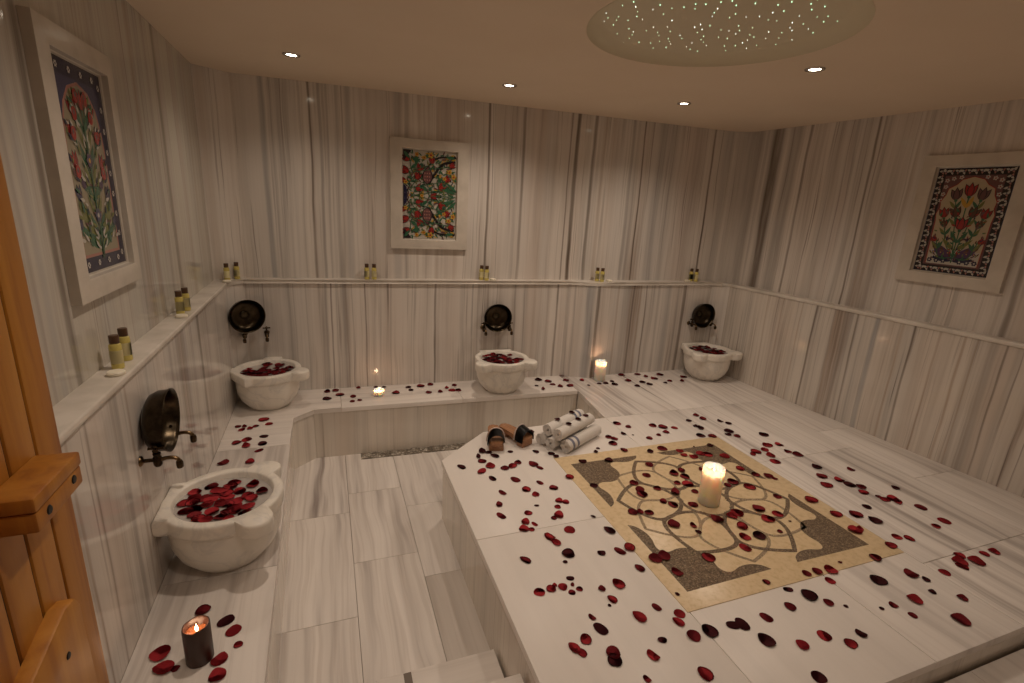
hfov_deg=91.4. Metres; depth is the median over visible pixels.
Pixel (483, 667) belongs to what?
marble steps
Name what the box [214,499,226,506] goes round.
rose petal
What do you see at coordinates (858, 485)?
rose petal
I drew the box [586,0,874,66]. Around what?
dome
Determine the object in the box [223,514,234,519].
rose petal
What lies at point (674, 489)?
rose petal
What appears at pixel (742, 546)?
rose petal
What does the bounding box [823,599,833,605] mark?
rose petal
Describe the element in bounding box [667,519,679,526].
rose petal
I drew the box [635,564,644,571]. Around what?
rose petal
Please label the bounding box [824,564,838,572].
rose petal
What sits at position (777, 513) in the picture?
rose petal
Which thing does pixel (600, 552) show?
rose petal
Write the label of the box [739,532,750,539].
rose petal
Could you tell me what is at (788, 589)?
rose petal
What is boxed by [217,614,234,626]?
rose petal
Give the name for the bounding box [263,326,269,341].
tap
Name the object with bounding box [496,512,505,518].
rose petal
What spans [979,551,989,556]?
rose petal
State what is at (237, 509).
rose petal
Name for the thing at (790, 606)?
rose petal
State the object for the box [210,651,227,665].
rose petal
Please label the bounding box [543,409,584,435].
rolled towel
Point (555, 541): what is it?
rose petal
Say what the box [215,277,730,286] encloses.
trim
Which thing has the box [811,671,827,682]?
rose petal
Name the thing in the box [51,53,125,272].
artwork
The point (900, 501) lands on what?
rose petal
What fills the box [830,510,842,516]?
rose petal
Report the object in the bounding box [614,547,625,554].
rose petal
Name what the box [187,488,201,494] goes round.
rose petal
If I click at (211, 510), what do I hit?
rose petal
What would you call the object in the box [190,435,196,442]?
outlet
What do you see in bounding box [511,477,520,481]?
rose petal
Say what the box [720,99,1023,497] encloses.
wall
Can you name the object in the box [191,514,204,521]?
rose petal
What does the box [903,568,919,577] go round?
rose petal
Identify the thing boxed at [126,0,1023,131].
ceiling
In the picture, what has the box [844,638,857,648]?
rose petal
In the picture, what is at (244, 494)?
rose petal
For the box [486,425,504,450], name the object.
clog
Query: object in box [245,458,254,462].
rose petal
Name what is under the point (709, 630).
rose petal
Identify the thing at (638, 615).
rose petal
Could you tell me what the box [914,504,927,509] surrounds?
rose petal
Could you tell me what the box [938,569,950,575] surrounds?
rose petal
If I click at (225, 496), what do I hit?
rose petal
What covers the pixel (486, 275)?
toiletry bottle
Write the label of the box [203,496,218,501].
rose petal
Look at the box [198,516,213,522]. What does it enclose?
rose petal
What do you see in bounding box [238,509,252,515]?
rose petal
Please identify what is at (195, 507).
rose petal
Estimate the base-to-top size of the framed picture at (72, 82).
0.730 m
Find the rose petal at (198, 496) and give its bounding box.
[187,494,200,500]
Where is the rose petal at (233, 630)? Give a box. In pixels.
[225,624,241,636]
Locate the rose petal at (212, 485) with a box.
[204,482,218,489]
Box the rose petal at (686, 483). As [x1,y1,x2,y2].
[682,481,693,486]
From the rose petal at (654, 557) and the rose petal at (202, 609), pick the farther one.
the rose petal at (654, 557)
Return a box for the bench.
[121,376,577,682]
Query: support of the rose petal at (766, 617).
on the platform
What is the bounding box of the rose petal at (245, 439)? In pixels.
[241,437,251,441]
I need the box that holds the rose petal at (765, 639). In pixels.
[758,633,775,645]
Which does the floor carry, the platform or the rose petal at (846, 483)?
the platform
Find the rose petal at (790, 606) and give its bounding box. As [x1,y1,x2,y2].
[784,602,796,610]
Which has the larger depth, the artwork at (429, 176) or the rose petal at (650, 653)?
the artwork at (429, 176)
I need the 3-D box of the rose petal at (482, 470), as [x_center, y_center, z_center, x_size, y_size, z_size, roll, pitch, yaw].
[-0.157,0.668,2.577,0.038,0.009,0.059,11,17,25]
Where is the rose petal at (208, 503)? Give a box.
[200,500,213,507]
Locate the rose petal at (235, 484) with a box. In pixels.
[223,482,237,488]
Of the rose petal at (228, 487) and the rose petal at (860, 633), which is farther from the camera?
the rose petal at (228, 487)
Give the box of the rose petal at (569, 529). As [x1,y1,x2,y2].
[564,526,574,532]
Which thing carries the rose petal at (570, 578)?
on the platform
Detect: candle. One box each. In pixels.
[181,615,213,668]
[373,387,383,396]
[594,359,606,381]
[697,461,725,507]
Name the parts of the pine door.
door handle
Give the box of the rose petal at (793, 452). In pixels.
[792,451,803,455]
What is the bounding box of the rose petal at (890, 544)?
[885,542,897,547]
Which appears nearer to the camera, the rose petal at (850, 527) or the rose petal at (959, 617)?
the rose petal at (959, 617)
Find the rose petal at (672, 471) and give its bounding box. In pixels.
[669,469,678,474]
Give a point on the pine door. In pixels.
(49, 632)
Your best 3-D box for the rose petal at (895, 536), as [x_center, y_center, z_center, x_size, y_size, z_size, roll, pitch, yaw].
[1.717,0.870,2.229,0.043,0.002,0.041,-4,17,-25]
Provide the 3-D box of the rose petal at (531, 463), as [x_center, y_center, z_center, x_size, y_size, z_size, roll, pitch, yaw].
[0.115,0.655,2.680,0.048,0.008,0.059,-7,19,-33]
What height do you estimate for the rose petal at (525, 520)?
0.006 m
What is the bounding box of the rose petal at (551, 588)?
[546,585,555,591]
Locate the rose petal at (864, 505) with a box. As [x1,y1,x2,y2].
[862,504,871,508]
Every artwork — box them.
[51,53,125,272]
[402,149,456,239]
[913,166,1019,277]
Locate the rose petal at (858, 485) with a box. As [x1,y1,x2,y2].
[856,484,866,488]
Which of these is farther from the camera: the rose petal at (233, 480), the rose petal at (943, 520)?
the rose petal at (943, 520)
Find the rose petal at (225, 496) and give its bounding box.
[219,494,234,499]
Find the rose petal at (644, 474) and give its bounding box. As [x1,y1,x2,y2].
[642,473,650,476]
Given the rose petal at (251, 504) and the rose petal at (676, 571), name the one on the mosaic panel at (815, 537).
the rose petal at (676, 571)
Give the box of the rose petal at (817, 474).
[816,473,827,477]
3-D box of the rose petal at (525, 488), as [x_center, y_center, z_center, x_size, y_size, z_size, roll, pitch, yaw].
[0.070,0.720,2.440,0.043,0.005,0.046,3,15,-1]
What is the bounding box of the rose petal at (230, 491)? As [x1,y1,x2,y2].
[220,489,233,495]
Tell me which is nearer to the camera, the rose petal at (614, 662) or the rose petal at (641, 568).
the rose petal at (614, 662)
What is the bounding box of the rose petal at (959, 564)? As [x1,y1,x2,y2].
[955,562,968,569]
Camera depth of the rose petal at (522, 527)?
2.15 m
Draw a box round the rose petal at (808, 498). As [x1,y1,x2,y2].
[805,496,817,501]
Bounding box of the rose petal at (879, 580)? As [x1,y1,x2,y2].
[870,575,887,584]
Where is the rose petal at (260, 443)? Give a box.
[258,441,266,445]
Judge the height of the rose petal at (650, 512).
0.004 m
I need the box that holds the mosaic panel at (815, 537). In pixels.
[554,437,903,612]
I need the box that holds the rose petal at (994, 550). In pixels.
[988,548,1000,553]
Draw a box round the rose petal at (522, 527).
[519,524,528,530]
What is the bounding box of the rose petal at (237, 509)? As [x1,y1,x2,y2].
[228,506,240,513]
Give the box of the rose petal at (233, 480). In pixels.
[227,479,241,485]
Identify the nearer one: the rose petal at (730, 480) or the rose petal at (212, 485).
the rose petal at (212, 485)
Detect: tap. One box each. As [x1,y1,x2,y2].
[138,445,183,468]
[169,424,196,442]
[242,333,247,342]
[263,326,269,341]
[480,322,486,335]
[507,322,512,334]
[687,318,696,329]
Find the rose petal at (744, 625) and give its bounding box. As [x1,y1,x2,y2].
[735,618,749,629]
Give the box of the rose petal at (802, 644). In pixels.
[796,639,809,649]
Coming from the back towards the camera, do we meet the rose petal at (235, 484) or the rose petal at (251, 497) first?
the rose petal at (235, 484)
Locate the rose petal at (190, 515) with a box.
[186,511,201,517]
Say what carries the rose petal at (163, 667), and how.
on the bench
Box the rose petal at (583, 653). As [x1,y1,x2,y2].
[576,648,586,656]
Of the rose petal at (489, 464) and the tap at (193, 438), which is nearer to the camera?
the tap at (193, 438)
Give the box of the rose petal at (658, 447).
[657,446,667,449]
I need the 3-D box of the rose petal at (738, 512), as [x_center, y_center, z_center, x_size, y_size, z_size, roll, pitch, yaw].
[1.051,0.798,2.334,0.059,0.007,0.058,2,15,-6]
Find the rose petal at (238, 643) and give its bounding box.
[234,641,242,647]
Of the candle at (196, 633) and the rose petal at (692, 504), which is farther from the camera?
the rose petal at (692, 504)
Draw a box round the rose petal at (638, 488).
[635,486,644,491]
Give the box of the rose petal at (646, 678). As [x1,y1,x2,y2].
[643,675,651,682]
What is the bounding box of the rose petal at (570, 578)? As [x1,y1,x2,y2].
[566,576,573,580]
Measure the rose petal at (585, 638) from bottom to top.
0.004 m
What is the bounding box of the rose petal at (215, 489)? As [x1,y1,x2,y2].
[210,487,222,492]
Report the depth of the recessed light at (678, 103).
3.12 m
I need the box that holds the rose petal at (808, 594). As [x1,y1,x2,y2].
[801,589,817,599]
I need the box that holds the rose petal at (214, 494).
[212,492,224,496]
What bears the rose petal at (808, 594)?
on the platform
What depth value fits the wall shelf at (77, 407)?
1.50 m
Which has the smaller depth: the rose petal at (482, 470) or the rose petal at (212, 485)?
the rose petal at (212, 485)
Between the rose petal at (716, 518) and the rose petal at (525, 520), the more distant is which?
the rose petal at (716, 518)
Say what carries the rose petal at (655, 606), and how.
on the platform
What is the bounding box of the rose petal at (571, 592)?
[568,589,575,594]
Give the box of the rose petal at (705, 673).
[697,666,713,680]
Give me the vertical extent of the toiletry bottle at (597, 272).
0.107 m
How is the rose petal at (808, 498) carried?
on the mosaic panel at (815, 537)
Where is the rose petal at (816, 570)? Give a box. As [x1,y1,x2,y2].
[812,568,822,573]
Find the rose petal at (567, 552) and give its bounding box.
[562,548,574,556]
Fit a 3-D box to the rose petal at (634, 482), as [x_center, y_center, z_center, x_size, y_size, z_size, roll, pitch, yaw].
[0.621,0.718,2.543,0.045,0.006,0.046,6,16,12]
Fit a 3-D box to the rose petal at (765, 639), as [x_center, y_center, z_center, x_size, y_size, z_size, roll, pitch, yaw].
[0.837,0.981,1.643,0.050,0.008,0.056,-7,19,-33]
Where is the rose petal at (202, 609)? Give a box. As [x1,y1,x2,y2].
[195,604,210,614]
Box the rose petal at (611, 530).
[604,526,615,533]
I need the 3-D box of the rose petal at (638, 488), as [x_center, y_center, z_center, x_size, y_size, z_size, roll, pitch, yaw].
[0.638,0.735,2.490,0.045,0.003,0.055,6,16,12]
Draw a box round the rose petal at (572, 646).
[568,642,580,652]
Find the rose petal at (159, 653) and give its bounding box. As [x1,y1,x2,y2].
[149,645,170,660]
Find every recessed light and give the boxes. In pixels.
[282,52,300,57]
[502,84,516,87]
[677,102,690,104]
[804,67,825,71]
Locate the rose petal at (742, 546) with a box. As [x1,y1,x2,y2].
[739,543,751,550]
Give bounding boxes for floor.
[278,449,1023,682]
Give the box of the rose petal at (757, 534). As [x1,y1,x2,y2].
[753,531,765,538]
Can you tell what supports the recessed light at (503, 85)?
in the ceiling
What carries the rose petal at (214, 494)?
on the stone basin at (216, 545)
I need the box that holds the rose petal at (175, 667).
[170,665,179,671]
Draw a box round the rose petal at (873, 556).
[869,554,881,560]
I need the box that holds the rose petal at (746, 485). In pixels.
[743,483,755,489]
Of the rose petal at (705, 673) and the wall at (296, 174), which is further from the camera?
the wall at (296, 174)
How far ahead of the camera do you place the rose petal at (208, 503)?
1.82 m
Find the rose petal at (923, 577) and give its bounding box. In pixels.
[922,576,930,581]
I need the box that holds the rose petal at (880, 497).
[879,496,890,501]
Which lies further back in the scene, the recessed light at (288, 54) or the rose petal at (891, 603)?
the recessed light at (288, 54)
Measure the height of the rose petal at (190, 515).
0.002 m
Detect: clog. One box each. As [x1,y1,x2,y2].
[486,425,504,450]
[499,423,533,447]
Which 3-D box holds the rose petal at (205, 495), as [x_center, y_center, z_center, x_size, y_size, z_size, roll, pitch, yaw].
[-1.141,0.581,1.854,0.044,0.003,0.050,6,16,10]
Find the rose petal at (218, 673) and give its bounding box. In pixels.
[208,667,226,681]
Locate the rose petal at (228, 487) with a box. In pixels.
[216,486,229,492]
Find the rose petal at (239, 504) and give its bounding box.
[227,502,241,509]
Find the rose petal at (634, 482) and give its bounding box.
[629,480,637,484]
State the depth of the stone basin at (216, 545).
1.74 m
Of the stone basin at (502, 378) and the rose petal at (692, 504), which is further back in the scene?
the stone basin at (502, 378)
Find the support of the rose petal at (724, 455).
on the mosaic panel at (815, 537)
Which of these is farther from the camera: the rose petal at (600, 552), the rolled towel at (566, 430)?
the rolled towel at (566, 430)
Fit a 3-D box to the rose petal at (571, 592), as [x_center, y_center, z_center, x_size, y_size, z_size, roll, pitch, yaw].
[0.217,0.905,1.804,0.027,0.001,0.026,5,15,5]
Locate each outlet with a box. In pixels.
[176,459,183,468]
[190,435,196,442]
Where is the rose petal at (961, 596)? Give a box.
[956,594,968,600]
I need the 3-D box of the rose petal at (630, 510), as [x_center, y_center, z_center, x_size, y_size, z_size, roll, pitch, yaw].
[0.556,0.782,2.299,0.046,0.006,0.050,6,16,12]
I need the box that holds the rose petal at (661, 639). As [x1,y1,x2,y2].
[658,637,666,642]
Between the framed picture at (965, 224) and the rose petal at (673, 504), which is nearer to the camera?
the rose petal at (673, 504)
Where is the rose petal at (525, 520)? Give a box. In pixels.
[521,518,529,523]
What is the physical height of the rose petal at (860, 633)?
0.006 m
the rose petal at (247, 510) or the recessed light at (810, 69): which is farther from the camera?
the recessed light at (810, 69)
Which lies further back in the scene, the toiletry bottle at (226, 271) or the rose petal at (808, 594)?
the toiletry bottle at (226, 271)
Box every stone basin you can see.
[151,461,283,572]
[230,357,309,410]
[475,349,536,393]
[681,342,742,380]
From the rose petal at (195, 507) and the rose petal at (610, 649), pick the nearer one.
the rose petal at (610, 649)
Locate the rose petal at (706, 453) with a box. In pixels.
[702,452,712,456]
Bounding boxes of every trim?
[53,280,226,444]
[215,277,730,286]
[730,283,1023,348]
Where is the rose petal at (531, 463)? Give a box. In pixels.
[529,461,538,465]
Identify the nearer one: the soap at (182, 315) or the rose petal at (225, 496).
the rose petal at (225, 496)
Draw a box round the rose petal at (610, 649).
[606,645,620,658]
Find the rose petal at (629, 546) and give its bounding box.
[624,542,634,550]
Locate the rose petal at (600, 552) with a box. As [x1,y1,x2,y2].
[597,550,605,555]
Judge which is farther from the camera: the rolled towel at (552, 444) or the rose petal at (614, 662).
the rolled towel at (552, 444)
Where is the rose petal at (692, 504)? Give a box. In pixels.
[688,502,697,506]
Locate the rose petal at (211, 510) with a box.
[204,507,218,514]
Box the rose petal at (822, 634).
[817,630,831,640]
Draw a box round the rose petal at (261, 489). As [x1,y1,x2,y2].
[256,487,267,492]
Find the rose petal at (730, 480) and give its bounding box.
[727,478,738,483]
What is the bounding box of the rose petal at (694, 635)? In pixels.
[687,630,700,641]
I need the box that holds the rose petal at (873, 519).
[868,516,882,522]
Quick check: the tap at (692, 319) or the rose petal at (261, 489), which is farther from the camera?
the tap at (692, 319)
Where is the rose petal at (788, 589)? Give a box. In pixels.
[783,587,792,591]
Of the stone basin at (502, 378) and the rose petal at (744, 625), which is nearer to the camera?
the rose petal at (744, 625)
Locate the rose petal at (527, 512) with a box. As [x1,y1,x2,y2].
[524,510,531,514]
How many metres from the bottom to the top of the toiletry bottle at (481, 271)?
0.107 m
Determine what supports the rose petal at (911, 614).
on the platform
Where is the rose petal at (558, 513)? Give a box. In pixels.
[554,510,563,517]
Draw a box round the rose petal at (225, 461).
[217,459,228,464]
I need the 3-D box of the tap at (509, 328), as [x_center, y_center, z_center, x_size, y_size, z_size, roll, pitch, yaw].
[-0.016,-0.106,3.803,0.046,0.087,0.117,-2,16,-18]
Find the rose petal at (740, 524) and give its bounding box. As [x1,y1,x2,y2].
[737,521,747,528]
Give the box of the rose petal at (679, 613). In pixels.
[674,609,685,617]
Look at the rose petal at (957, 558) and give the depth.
2.09 m
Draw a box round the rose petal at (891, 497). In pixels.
[886,495,899,500]
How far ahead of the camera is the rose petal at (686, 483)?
2.56 m
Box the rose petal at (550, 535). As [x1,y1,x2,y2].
[544,533,554,539]
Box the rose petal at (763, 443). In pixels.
[762,442,772,446]
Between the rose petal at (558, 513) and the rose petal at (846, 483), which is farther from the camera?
the rose petal at (846, 483)
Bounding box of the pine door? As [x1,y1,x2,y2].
[0,154,108,682]
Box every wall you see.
[0,0,236,682]
[191,64,756,400]
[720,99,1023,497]
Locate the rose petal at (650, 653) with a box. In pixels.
[647,649,659,660]
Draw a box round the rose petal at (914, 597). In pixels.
[907,594,922,603]
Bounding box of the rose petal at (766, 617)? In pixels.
[759,613,773,621]
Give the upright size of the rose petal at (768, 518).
0.006 m
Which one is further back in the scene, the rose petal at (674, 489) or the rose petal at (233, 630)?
the rose petal at (674, 489)
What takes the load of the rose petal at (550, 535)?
on the platform
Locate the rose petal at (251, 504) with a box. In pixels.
[240,502,254,509]
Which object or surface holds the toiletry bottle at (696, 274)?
on the trim at (234, 281)
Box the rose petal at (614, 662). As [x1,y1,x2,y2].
[607,653,621,666]
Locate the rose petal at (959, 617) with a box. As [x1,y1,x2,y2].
[950,613,970,625]
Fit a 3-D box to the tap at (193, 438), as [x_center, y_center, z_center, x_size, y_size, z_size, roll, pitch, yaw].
[-1.203,0.325,1.794,0.117,0.087,0.046,-3,16,-20]
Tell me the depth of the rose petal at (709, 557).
2.02 m
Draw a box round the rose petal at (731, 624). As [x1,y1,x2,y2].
[726,621,740,628]
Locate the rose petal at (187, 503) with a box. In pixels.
[185,498,199,505]
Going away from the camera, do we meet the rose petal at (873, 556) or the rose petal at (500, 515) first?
the rose petal at (873, 556)
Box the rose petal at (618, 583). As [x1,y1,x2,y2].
[612,578,625,587]
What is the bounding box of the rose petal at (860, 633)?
[855,629,867,636]
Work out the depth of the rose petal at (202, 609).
1.64 m
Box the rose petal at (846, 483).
[843,481,855,486]
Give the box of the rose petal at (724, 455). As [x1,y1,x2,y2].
[719,453,729,457]
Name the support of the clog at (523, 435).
on the platform
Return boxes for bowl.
[141,388,179,451]
[228,300,265,332]
[484,304,511,331]
[692,304,714,327]
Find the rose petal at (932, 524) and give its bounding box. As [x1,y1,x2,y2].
[931,523,940,527]
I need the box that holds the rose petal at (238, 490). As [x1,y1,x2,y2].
[234,487,245,493]
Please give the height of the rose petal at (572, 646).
0.005 m
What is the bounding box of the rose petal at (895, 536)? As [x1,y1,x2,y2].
[891,534,902,539]
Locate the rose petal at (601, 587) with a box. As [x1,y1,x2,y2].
[598,585,605,590]
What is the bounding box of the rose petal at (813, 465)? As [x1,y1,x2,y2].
[812,463,821,467]
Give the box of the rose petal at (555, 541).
[551,538,560,544]
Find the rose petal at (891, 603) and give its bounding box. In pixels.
[889,601,898,607]
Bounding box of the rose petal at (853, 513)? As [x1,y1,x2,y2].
[849,510,863,516]
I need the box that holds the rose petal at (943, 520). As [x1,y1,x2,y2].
[937,517,951,523]
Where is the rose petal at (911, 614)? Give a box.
[908,612,917,617]
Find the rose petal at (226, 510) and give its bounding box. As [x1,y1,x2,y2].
[220,506,233,513]
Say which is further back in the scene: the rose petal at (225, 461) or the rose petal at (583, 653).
the rose petal at (225, 461)
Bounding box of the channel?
[361,443,466,459]
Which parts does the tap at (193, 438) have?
spout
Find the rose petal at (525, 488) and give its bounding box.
[522,486,530,490]
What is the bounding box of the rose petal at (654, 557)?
[648,553,661,561]
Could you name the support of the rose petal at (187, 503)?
on the stone basin at (216, 545)
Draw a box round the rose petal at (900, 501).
[893,498,902,503]
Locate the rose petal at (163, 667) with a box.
[152,660,174,673]
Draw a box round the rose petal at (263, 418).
[258,417,268,420]
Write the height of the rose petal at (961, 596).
0.007 m
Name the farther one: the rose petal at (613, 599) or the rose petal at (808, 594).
the rose petal at (808, 594)
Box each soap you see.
[106,369,125,376]
[175,313,187,317]
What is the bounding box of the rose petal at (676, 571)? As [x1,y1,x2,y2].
[671,567,683,575]
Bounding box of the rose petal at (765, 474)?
[763,473,773,477]
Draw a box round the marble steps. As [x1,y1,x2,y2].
[376,649,523,682]
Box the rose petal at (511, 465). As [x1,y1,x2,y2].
[508,463,516,467]
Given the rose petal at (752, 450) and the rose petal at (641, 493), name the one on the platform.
the rose petal at (752, 450)
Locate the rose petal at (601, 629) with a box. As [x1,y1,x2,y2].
[593,623,608,634]
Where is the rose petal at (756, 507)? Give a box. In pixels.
[752,504,764,510]
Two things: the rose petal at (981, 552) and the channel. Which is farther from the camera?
the channel
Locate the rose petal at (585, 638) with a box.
[580,633,591,644]
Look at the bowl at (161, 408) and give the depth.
1.63 m
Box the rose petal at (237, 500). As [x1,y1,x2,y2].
[229,497,242,503]
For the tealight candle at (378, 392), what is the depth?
3.47 m
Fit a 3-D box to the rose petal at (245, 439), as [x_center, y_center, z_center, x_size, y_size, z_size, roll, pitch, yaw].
[-1.474,0.544,2.773,0.049,0.003,0.057,6,16,9]
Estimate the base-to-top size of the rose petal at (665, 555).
0.008 m
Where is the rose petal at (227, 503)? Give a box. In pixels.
[222,500,234,506]
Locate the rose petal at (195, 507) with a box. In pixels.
[190,505,203,512]
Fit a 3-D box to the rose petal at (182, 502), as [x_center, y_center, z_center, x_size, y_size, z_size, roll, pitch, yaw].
[-1.191,0.588,1.818,0.045,0.004,0.048,5,15,6]
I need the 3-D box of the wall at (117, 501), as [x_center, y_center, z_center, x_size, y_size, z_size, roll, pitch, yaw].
[-1.206,0.183,1.127,0.330,2.502,4.355,-3,16,-20]
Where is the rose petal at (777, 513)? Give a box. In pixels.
[772,510,783,516]
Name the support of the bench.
on the floor
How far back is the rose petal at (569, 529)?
2.15 m
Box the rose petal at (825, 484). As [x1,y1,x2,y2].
[820,482,832,487]
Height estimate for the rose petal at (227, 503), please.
0.006 m
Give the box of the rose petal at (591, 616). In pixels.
[588,614,595,619]
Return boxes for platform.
[441,369,1023,682]
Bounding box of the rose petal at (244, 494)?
[241,491,253,497]
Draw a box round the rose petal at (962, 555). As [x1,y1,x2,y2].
[953,552,965,558]
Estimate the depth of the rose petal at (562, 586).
1.83 m
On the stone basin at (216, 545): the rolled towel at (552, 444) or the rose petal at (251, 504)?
the rose petal at (251, 504)
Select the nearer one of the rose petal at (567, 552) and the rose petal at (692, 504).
the rose petal at (567, 552)
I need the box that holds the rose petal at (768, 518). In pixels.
[761,514,774,521]
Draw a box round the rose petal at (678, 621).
[672,617,684,625]
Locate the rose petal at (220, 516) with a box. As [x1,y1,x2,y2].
[213,512,226,519]
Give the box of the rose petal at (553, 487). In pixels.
[549,485,557,489]
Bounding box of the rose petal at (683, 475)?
[680,473,689,478]
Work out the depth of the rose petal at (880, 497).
2.53 m
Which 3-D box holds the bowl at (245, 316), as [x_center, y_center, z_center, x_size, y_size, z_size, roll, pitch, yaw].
[-1.686,-0.164,3.166,0.216,0.216,0.069,-12,23,-43]
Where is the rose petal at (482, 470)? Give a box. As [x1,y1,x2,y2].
[477,468,485,472]
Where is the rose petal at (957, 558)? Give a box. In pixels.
[951,555,968,565]
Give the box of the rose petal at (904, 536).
[903,535,914,540]
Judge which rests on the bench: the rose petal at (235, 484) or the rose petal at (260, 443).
the rose petal at (260, 443)
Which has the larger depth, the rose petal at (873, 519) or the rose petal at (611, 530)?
the rose petal at (873, 519)
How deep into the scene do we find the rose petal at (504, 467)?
2.63 m
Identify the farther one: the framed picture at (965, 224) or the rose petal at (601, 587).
the framed picture at (965, 224)
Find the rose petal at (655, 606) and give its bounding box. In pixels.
[652,603,661,610]
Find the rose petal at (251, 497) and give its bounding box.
[246,494,257,500]
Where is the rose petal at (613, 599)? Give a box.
[607,595,617,602]
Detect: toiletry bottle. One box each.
[108,334,124,368]
[117,327,132,360]
[174,290,184,313]
[181,287,190,310]
[223,263,229,279]
[233,262,239,278]
[364,263,368,278]
[372,264,376,279]
[479,265,483,279]
[484,266,488,280]
[595,267,599,280]
[600,268,604,281]
[689,268,693,280]
[694,269,698,281]
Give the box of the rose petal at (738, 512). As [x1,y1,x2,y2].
[730,509,743,516]
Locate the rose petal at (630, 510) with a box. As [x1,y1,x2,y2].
[628,508,637,514]
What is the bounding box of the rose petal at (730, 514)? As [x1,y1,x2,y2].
[726,512,737,517]
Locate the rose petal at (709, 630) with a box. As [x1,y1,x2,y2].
[702,624,718,636]
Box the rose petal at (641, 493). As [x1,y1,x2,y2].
[636,491,647,496]
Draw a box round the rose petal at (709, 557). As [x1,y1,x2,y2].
[701,553,715,561]
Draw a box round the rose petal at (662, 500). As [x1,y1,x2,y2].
[660,498,666,502]
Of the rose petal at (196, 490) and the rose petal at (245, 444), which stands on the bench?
the rose petal at (245, 444)
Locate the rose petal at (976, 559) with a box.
[967,555,985,565]
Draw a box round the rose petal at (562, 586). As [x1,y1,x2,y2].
[558,583,566,589]
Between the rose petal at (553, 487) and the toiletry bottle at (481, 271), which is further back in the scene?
the toiletry bottle at (481, 271)
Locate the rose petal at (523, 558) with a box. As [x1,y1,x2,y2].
[520,556,530,562]
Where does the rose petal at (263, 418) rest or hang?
on the bench
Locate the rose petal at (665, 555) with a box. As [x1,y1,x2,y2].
[658,550,670,559]
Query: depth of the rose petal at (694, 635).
1.65 m
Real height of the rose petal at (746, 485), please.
0.005 m
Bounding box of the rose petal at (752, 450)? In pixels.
[751,449,761,453]
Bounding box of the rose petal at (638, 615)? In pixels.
[633,611,646,621]
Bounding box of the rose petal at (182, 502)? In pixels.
[176,499,191,505]
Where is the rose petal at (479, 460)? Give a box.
[478,459,486,462]
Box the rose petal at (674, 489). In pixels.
[671,487,679,493]
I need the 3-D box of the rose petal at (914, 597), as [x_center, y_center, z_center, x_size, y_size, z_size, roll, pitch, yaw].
[1.500,0.957,1.859,0.049,0.009,0.050,-9,19,-37]
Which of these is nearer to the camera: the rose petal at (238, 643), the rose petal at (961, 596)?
the rose petal at (238, 643)
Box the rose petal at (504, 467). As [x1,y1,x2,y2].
[500,465,508,469]
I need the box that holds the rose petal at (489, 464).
[486,462,494,467]
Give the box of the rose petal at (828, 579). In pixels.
[825,577,835,583]
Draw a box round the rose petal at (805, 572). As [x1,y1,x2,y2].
[802,570,811,575]
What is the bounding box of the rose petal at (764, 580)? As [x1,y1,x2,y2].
[762,579,769,584]
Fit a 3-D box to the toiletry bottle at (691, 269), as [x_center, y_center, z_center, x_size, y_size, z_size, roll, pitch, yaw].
[1.540,-0.573,4.292,0.034,0.107,0.034,7,16,13]
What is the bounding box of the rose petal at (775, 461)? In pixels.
[769,459,780,463]
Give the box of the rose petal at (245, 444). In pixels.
[242,442,250,446]
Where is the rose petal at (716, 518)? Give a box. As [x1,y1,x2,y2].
[711,514,723,521]
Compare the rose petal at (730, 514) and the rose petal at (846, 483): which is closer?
the rose petal at (730, 514)
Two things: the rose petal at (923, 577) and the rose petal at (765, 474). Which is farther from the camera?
the rose petal at (765, 474)
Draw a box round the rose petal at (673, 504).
[668,501,677,507]
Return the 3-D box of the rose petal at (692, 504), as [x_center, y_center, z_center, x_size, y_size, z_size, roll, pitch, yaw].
[0.863,0.776,2.384,0.048,0.003,0.047,2,15,-5]
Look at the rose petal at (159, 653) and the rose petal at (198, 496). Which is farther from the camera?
the rose petal at (198, 496)
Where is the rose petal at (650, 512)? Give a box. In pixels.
[644,510,653,514]
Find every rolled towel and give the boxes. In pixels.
[536,431,552,443]
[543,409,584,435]
[545,426,586,449]
[553,413,594,440]
[560,424,600,452]
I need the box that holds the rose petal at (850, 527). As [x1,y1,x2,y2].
[847,525,862,532]
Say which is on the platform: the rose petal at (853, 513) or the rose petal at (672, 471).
the rose petal at (853, 513)
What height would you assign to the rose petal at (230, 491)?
0.005 m
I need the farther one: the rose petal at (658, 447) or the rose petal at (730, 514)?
the rose petal at (658, 447)
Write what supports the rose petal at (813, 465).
on the platform
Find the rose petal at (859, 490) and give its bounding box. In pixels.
[858,489,868,493]
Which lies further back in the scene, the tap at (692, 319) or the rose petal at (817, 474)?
the tap at (692, 319)
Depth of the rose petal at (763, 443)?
3.06 m
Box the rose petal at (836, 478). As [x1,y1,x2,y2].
[834,476,844,481]
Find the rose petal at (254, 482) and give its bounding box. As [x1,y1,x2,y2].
[246,479,258,486]
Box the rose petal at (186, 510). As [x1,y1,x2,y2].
[177,507,192,514]
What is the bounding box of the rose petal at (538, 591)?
[534,588,544,595]
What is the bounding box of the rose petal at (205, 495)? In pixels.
[197,494,211,501]

